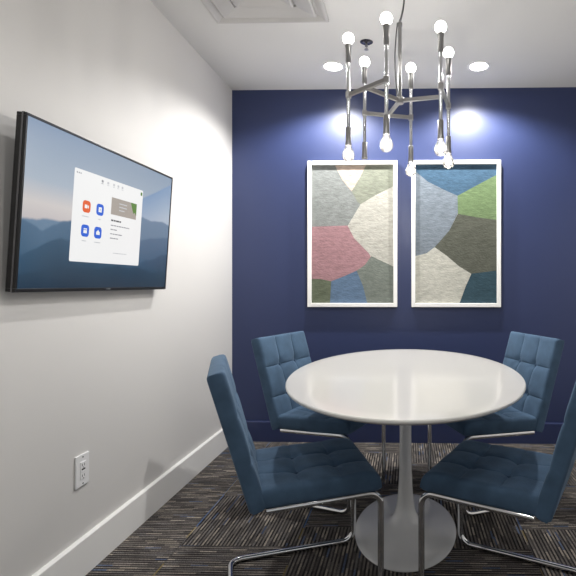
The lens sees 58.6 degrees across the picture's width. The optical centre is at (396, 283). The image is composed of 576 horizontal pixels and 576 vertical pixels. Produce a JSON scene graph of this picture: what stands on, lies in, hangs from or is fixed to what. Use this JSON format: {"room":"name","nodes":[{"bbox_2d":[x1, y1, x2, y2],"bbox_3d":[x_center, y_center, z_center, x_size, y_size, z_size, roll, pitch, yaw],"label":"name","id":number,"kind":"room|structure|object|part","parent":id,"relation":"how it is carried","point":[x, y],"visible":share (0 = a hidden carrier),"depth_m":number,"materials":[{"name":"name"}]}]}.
{"room":"meeting room","nodes":[
{"label":"meeting room","id":0,"kind":"room"},
{"bbox_2d":[0,0,231,575],"bbox_3d":[-1.325,-0.135,1.180,0.120,2.570,5.140,0,0,1],"label":"wall","id":1,"kind":"structure","parent":0,"point":[119,377],"depth_m":2.15,"materials":[{"name":"white paint"}]},
{"bbox_2d":[75,451,88,489],"bbox_3d":[-1.242,0.734,1.954,0.011,0.126,0.080,0,0,1],"label":"wall outlet","id":2,"kind":"object","parent":1,"relation":"attached to","point":[81,461],"visible":1,"depth_m":1.95,"materials":[{"name":"white plastic"}]},
{"bbox_2d":[80,460,85,479],"bbox_3d":[-1.239,0.734,1.954,0.004,0.068,0.033,0,0,1],"label":"receptacle","id":3,"kind":"object","parent":2,"relation":"attached to","point":[82,462],"depth_m":1.95,"materials":[{"name":"white plastic"}]},
{"bbox_2d":[5,111,172,292],"bbox_3d":[-1.200,-0.259,2.043,0.091,0.572,0.972,0,0,1],"label":"television","id":4,"kind":"object","parent":1,"relation":"attached to","point":[85,215],"visible":1,"depth_m":1.84,"materials":[{"name":"black plastic"}]},
{"bbox_2d":[111,197,136,219],"bbox_3d":[-1.168,-0.321,2.120,0.005,0.070,0.185,0,0,1],"label":"picture","id":5,"kind":"object","parent":4,"relation":"attached to","point":[122,208],"depth_m":2.12,"materials":[{"name":"beige"}]},
{"bbox_2d":[32,429,227,575],"bbox_3d":[-1.256,1.075,1.179,0.018,0.150,4.900,0,0,1],"label":"baseboard","id":6,"kind":"structure","parent":1,"relation":"attached to","point":[88,551],"depth_m":2.25,"materials":[{"name":"white paint"}]},
{"bbox_2d":[85,442,575,575],"bbox_3d":[0.191,1.210,1.146,3.151,0.120,5.140,0,0,1],"label":"floor","id":7,"kind":"structure","parent":0,"point":[208,523],"depth_m":2.26,"materials":[{"name":"carpet"}]},
{"bbox_2d":[207,354,383,575],"bbox_3d":[-0.403,0.719,1.913,0.606,0.861,0.452,0,0,-19],"label":"dining chair","id":8,"kind":"object","parent":7,"relation":"on","point":[277,479],"visible":1,"depth_m":1.77,"materials":[{"name":"blue fabric"}]},
{"bbox_3d":[-0.599,0.530,1.847,0.191,0.482,0.452,0,0,-19],"label":"backrest","id":9,"kind":"part","parent":8,"relation":"part of","materials":[{"name":"blue fabric"}]},
{"bbox_3d":[-0.284,0.764,1.730,0.336,0.032,0.023,0,0,-19],"label":"seat rail","id":10,"kind":"part","parent":8,"relation":"part of","materials":[{"name":"silver metal"}]},
{"bbox_3d":[-0.330,0.720,1.938,0.433,0.082,0.445,0,0,-19],"label":"seat","id":11,"kind":"part","parent":8,"relation":"part of","materials":[{"name":"blue fabric"}]},
{"bbox_3d":[-0.222,0.899,2.197,0.082,0.302,0.023,0,0,-19],"label":"leg","id":12,"kind":"part","parent":8,"relation":"part of","materials":[{"name":"silver metal"}]},
{"bbox_3d":[-0.087,0.899,1.797,0.082,0.302,0.023,0,0,-19],"label":"leg","id":13,"kind":"part","parent":8,"relation":"part of","materials":[{"name":"silver metal"}]},
{"bbox_2d":[251,331,385,513],"bbox_3d":[-0.425,0.719,2.760,0.606,0.861,0.452,0,0,22],"label":"dining chair","id":14,"kind":"object","parent":7,"relation":"on","point":[277,357],"visible":0.61,"depth_m":2.65,"materials":[{"name":"blue fabric"}]},
{"bbox_3d":[-0.618,0.530,2.837,0.191,0.482,0.452,0,0,22],"label":"backrest","id":15,"kind":"part","parent":14,"relation":"part of","materials":[{"name":"blue fabric"}]},
{"bbox_3d":[-0.454,0.764,2.545,0.336,0.032,0.023,0,0,22],"label":"seat rail","id":16,"kind":"part","parent":14,"relation":"part of","materials":[{"name":"silver metal"}]},
{"bbox_3d":[-0.354,0.720,2.732,0.433,0.082,0.445,0,0,22],"label":"seat","id":17,"kind":"part","parent":14,"relation":"part of","materials":[{"name":"blue fabric"}]},
{"bbox_3d":[-0.261,0.899,2.467,0.082,0.302,0.023,0,0,22],"label":"leg","id":18,"kind":"part","parent":14,"relation":"part of","materials":[{"name":"silver metal"}]},
{"bbox_3d":[-0.104,0.899,2.859,0.082,0.302,0.023,0,0,22],"label":"leg","id":19,"kind":"part","parent":14,"relation":"part of","materials":[{"name":"silver metal"}]},
{"bbox_2d":[285,349,525,571],"bbox_3d":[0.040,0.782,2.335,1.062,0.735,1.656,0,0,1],"label":"pedestal table","id":20,"kind":"object","parent":7,"relation":"on","point":[405,388],"visible":0.96,"depth_m":2.15,"materials":[{"name":"white paint"}]},
{"bbox_2d":[428,331,563,515],"bbox_3d":[0.531,0.719,2.731,0.606,0.861,0.452,0,0,-19],"label":"dining chair","id":21,"kind":"object","parent":7,"relation":"on","point":[536,358],"visible":0.6,"depth_m":2.61,"materials":[{"name":"blue fabric"}]},
{"bbox_3d":[0.214,0.899,2.844,0.082,0.302,0.023,0,0,-19],"label":"leg","id":22,"kind":"part","parent":21,"relation":"part of","materials":[{"name":"silver metal"}]},
{"bbox_3d":[0.353,0.899,2.445,0.082,0.302,0.023,0,0,-19],"label":"leg","id":23,"kind":"part","parent":21,"relation":"part of","materials":[{"name":"silver metal"}]},
{"bbox_3d":[0.459,0.720,2.706,0.433,0.082,0.445,0,0,-19],"label":"seat","id":24,"kind":"part","parent":21,"relation":"part of","materials":[{"name":"blue fabric"}]},
{"bbox_3d":[0.549,0.764,2.514,0.336,0.032,0.023,0,0,-19],"label":"seat rail","id":25,"kind":"part","parent":21,"relation":"part of","materials":[{"name":"silver metal"}]},
{"bbox_3d":[0.727,0.530,2.799,0.191,0.482,0.452,0,0,-19],"label":"backrest","id":26,"kind":"part","parent":21,"relation":"part of","materials":[{"name":"blue fabric"}]},
{"bbox_2d":[418,382,575,575],"bbox_3d":[0.444,0.719,1.863,0.606,0.861,0.452,0,0,27],"label":"dining chair","id":27,"kind":"object","parent":7,"relation":"on","point":[523,484],"visible":1,"depth_m":1.76,"materials":[{"name":"blue fabric"}]},
{"bbox_3d":[0.116,0.899,1.793,0.082,0.302,0.023,0,0,27],"label":"leg","id":28,"kind":"part","parent":27,"relation":"part of","materials":[{"name":"silver metal"}]},
{"bbox_3d":[0.306,0.899,2.169,0.082,0.302,0.023,0,0,27],"label":"leg","id":29,"kind":"part","parent":27,"relation":"part of","materials":[{"name":"silver metal"}]},
{"bbox_3d":[0.376,0.720,1.897,0.433,0.082,0.445,0,0,27],"label":"seat","id":30,"kind":"part","parent":27,"relation":"part of","materials":[{"name":"blue fabric"}]},
{"bbox_3d":[0.301,0.764,1.699,0.336,0.032,0.023,0,0,27],"label":"seat rail","id":31,"kind":"part","parent":27,"relation":"part of","materials":[{"name":"silver metal"}]},
{"bbox_3d":[0.629,0.530,1.770,0.191,0.482,0.452,0,0,27],"label":"backrest","id":32,"kind":"part","parent":27,"relation":"part of","materials":[{"name":"blue fabric"}]},
{"bbox_2d":[150,0,575,89],"bbox_3d":[0.191,-1.480,1.146,3.151,0.120,5.140,0,0,1],"label":"ceiling","id":33,"kind":"structure","parent":0,"point":[525,43],"depth_m":2.91,"materials":[{"name":"white paint"}]},
{"bbox_2d":[200,0,328,23],"bbox_3d":[-0.675,-1.409,2.361,0.608,0.023,0.608,0,0,1],"label":"ceiling vent","id":34,"kind":"object","parent":33,"relation":"in","point":[222,11],"visible":1,"depth_m":2.55,"materials":[{"name":"white metal"}]},
{"bbox_3d":[-0.675,-1.419,2.361,0.540,0.002,0.540,0,0,1],"label":"plate","id":35,"kind":"part","parent":34,"relation":"part of","materials":[{"name":"white metal"}]},
{"bbox_2d":[322,61,344,71],"bbox_3d":[-0.417,-1.417,3.230,0.150,0.006,0.150,0,0,1],"label":"recessed light","id":36,"kind":"object","parent":33,"relation":"in","point":[332,66],"visible":1,"depth_m":3.23,"materials":[{"name":"white plastic"}]},
{"bbox_2d":[360,39,372,50],"bbox_3d":[-0.179,-1.397,2.905,0.076,0.046,0.076,0,0,1],"label":"sprinkler","id":37,"kind":"object","parent":33,"relation":"attached to","point":[366,42],"visible":1,"depth_m":2.90,"materials":[{"name":"grey metal"}]},
{"bbox_2d":[342,0,453,176],"bbox_3d":[0.014,-0.995,2.375,0.534,0.851,0.545,0,0,1],"label":"chandelier","id":38,"kind":"object","parent":33,"relation":"hanging from","point":[386,17],"visible":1,"depth_m":2.33,"materials":[{"name":"silver metal"}]},
{"bbox_3d":[-0.226,-0.880,2.305,0.017,0.360,0.017,0,0,1],"label":"rod","id":39,"kind":"part","parent":38,"relation":"part of","materials":[{"name":"silver metal"}]},
{"bbox_2d":[345,127,351,146],"bbox_3d":[-0.226,-0.687,2.305,0.030,0.086,0.030,0,0,1],"label":"socket","id":40,"kind":"object","parent":38,"relation":"attached to","point":[348,143],"depth_m":2.29,"materials":[{"name":"silver metal"}]},
{"bbox_2d":[345,43,351,62],"bbox_3d":[-0.226,-1.073,2.305,0.030,0.086,0.030,0,0,1],"label":"socket","id":41,"kind":"object","parent":38,"relation":"attached to","point":[348,46],"depth_m":2.29,"materials":[{"name":"silver metal"}]},
{"bbox_3d":[-0.226,-0.608,2.305,0.057,0.077,0.057,0,0,1],"label":"glass bulb","id":42,"kind":"part","parent":38,"relation":"part of","materials":[{"name":"white glass"}]},
{"bbox_3d":[-0.226,-1.141,2.306,0.053,0.055,0.053,0,0,1],"label":"bulb","id":43,"kind":"part","parent":38,"relation":"part of","materials":[{"name":"white glass"}]},
{"bbox_3d":[-0.167,-0.880,2.548,0.017,0.360,0.017,0,0,1],"label":"rod","id":44,"kind":"part","parent":38,"relation":"part of","materials":[{"name":"silver metal"}]},
{"bbox_2d":[362,142,367,159],"bbox_3d":[-0.167,-0.687,2.548,0.030,0.086,0.030,0,0,1],"label":"socket","id":45,"kind":"object","parent":38,"relation":"attached to","point":[364,144],"depth_m":2.54,"materials":[{"name":"silver metal"}]},
{"bbox_2d":[362,66,367,83],"bbox_3d":[-0.167,-1.073,2.548,0.030,0.086,0.030,0,0,1],"label":"socket","id":46,"kind":"object","parent":38,"relation":"attached to","point":[364,68],"depth_m":2.54,"materials":[{"name":"silver metal"}]},
{"bbox_3d":[-0.167,-1.141,2.548,0.053,0.055,0.053,0,0,1],"label":"bulb","id":47,"kind":"part","parent":38,"relation":"part of","materials":[{"name":"white glass"}]},
{"bbox_3d":[-0.061,-0.880,2.297,0.014,0.017,0.216,0,0,44],"label":"arm","id":48,"kind":"part","parent":38,"relation":"part of","materials":[{"name":"silver metal"}]},
{"bbox_3d":[-0.046,-0.880,2.132,0.017,0.360,0.017,0,0,1],"label":"rod","id":49,"kind":"part","parent":38,"relation":"part of","materials":[{"name":"silver metal"}]},
{"bbox_3d":[-0.046,-1.141,2.132,0.053,0.055,0.053,0,0,1],"label":"bulb","id":50,"kind":"part","parent":38,"relation":"part of","materials":[{"name":"white glass"}]},
{"bbox_2d":[383,114,389,135],"bbox_3d":[-0.046,-0.687,2.132,0.030,0.086,0.030,0,0,1],"label":"socket","id":51,"kind":"object","parent":38,"relation":"attached to","point":[386,132],"depth_m":2.12,"materials":[{"name":"silver metal"}]},
{"bbox_2d":[383,23,389,44],"bbox_3d":[-0.046,-1.073,2.132,0.030,0.086,0.030,0,0,1],"label":"socket","id":52,"kind":"object","parent":38,"relation":"attached to","point":[386,26],"depth_m":2.12,"materials":[{"name":"silver metal"}]},
{"bbox_3d":[-0.046,-0.608,2.132,0.057,0.077,0.057,0,0,1],"label":"glass bulb","id":53,"kind":"part","parent":38,"relation":"part of","materials":[{"name":"white glass"}]},
{"bbox_3d":[-0.016,-0.880,2.479,0.014,0.017,0.216,0,0,-16],"label":"arm","id":54,"kind":"part","parent":38,"relation":"part of","materials":[{"name":"silver metal"}]},
{"bbox_3d":[-0.005,-1.075,2.377,0.019,0.361,0.013,0,0,-22],"label":"power cord","id":55,"kind":"part","parent":38,"relation":"part of","materials":[{"name":"grey metal"}]},
{"bbox_3d":[0.014,-1.075,2.375,0.024,0.390,0.024,0,0,1],"label":"stem","id":56,"kind":"part","parent":38,"relation":"part of","materials":[{"name":"silver metal"}]},
{"bbox_3d":[0.073,-0.880,2.618,0.017,0.360,0.017,0,0,1],"label":"rod","id":57,"kind":"part","parent":38,"relation":"part of","materials":[{"name":"silver metal"}]},
{"bbox_2d":[408,145,413,162],"bbox_3d":[0.073,-0.687,2.618,0.030,0.086,0.030,0,0,1],"label":"socket","id":58,"kind":"object","parent":38,"relation":"attached to","point":[410,149],"depth_m":2.61,"materials":[{"name":"silver metal"}]},
{"bbox_2d":[408,72,413,88],"bbox_3d":[0.073,-1.073,2.618,0.030,0.086,0.030,0,0,1],"label":"socket","id":59,"kind":"object","parent":38,"relation":"attached to","point":[410,74],"depth_m":2.61,"materials":[{"name":"silver metal"}]},
{"bbox_3d":[0.073,-0.608,2.618,0.057,0.077,0.057,0,0,1],"label":"glass bulb","id":60,"kind":"part","parent":38,"relation":"part of","materials":[{"name":"white glass"}]},
{"bbox_3d":[0.073,-1.141,2.618,0.053,0.055,0.053,0,0,1],"label":"bulb","id":61,"kind":"part","parent":38,"relation":"part of","materials":[{"name":"white glass"}]},
{"bbox_3d":[0.119,-0.880,2.349,0.216,0.017,0.014,0,0,14],"label":"arm","id":62,"kind":"part","parent":38,"relation":"part of","materials":[{"name":"silver metal"}]},
{"bbox_2d":[437,119,443,139],"bbox_3d":[0.194,-0.687,2.202,0.030,0.086,0.030,0,0,1],"label":"socket","id":63,"kind":"object","parent":38,"relation":"attached to","point":[440,136],"depth_m":2.19,"materials":[{"name":"silver metal"}]},
{"bbox_2d":[437,31,443,52],"bbox_3d":[0.194,-1.073,2.202,0.030,0.086,0.030,0,0,1],"label":"socket","id":64,"kind":"object","parent":38,"relation":"attached to","point":[440,34],"depth_m":2.19,"materials":[{"name":"silver metal"}]},
{"bbox_3d":[0.194,-0.608,2.202,0.057,0.077,0.057,0,0,1],"label":"glass bulb","id":65,"kind":"part","parent":38,"relation":"part of","materials":[{"name":"white glass"}]},
{"bbox_3d":[0.194,-0.880,2.202,0.017,0.360,0.017,0,0,1],"label":"rod","id":66,"kind":"part","parent":38,"relation":"part of","materials":[{"name":"silver metal"}]},
{"bbox_3d":[0.194,-1.141,2.202,0.053,0.055,0.053,0,0,1],"label":"bulb","id":67,"kind":"part","parent":38,"relation":"part of","materials":[{"name":"white glass"}]},
{"bbox_2d":[445,57,450,75],"bbox_3d":[0.254,-1.073,2.445,0.030,0.086,0.030,0,0,1],"label":"socket","id":68,"kind":"object","parent":38,"relation":"attached to","point":[448,59],"depth_m":2.43,"materials":[{"name":"silver metal"}]},
{"bbox_3d":[0.254,-0.880,2.445,0.017,0.360,0.017,0,0,1],"label":"rod","id":69,"kind":"part","parent":38,"relation":"part of","materials":[{"name":"silver metal"}]},
{"bbox_2d":[446,136,450,153],"bbox_3d":[0.254,-0.687,2.445,0.030,0.086,0.030,0,0,1],"label":"socket","id":70,"kind":"object","parent":38,"relation":"attached to","point":[448,138],"depth_m":2.43,"materials":[{"name":"silver metal"}]},
{"bbox_3d":[0.254,-0.608,2.445,0.057,0.077,0.057,0,0,1],"label":"glass bulb","id":71,"kind":"part","parent":38,"relation":"part of","materials":[{"name":"white glass"}]},
{"bbox_3d":[0.254,-1.141,2.445,0.053,0.055,0.053,0,0,1],"label":"bulb","id":72,"kind":"part","parent":38,"relation":"part of","materials":[{"name":"white glass"}]},
{"bbox_2d":[467,61,489,71],"bbox_3d":[0.533,-1.417,3.229,0.150,0.006,0.150,0,0,1],"label":"recessed light","id":73,"kind":"object","parent":33,"relation":"in","point":[478,66],"visible":1,"depth_m":3.23,"materials":[{"name":"white plastic"}]},
{"bbox_2d":[232,87,575,422],"bbox_3d":[0.247,-0.135,3.655,2.911,2.570,0.120,0,0,1],"label":"wall","id":74,"kind":"structure","parent":0,"point":[532,131],"depth_m":3.60,"materials":[{"name":"blue paint"}]},
{"bbox_2d":[307,160,396,306],"bbox_3d":[-0.323,-0.362,3.588,0.650,1.056,0.040,0,0,1],"label":"framed artwork","id":75,"kind":"object","parent":74,"relation":"attached to","point":[352,206],"visible":1,"depth_m":3.59,"materials":[{"name":"multicoloured fabric"}]},
{"bbox_2d":[246,421,562,443],"bbox_3d":[0.254,1.075,3.586,2.895,0.150,0.018,0,0,1],"label":"baseboard","id":76,"kind":"structure","parent":74,"relation":"attached to","point":[260,431],"depth_m":3.58,"materials":[{"name":"blue paint"}]},
{"bbox_2d":[411,160,500,306],"bbox_3d":[0.425,-0.362,3.571,0.642,1.056,0.040,0,0,1],"label":"framed artwork","id":77,"kind":"object","parent":74,"relation":"attached to","point":[456,211],"visible":0.96,"depth_m":3.57,"materials":[{"name":"multicoloured fabric"}]}
]}

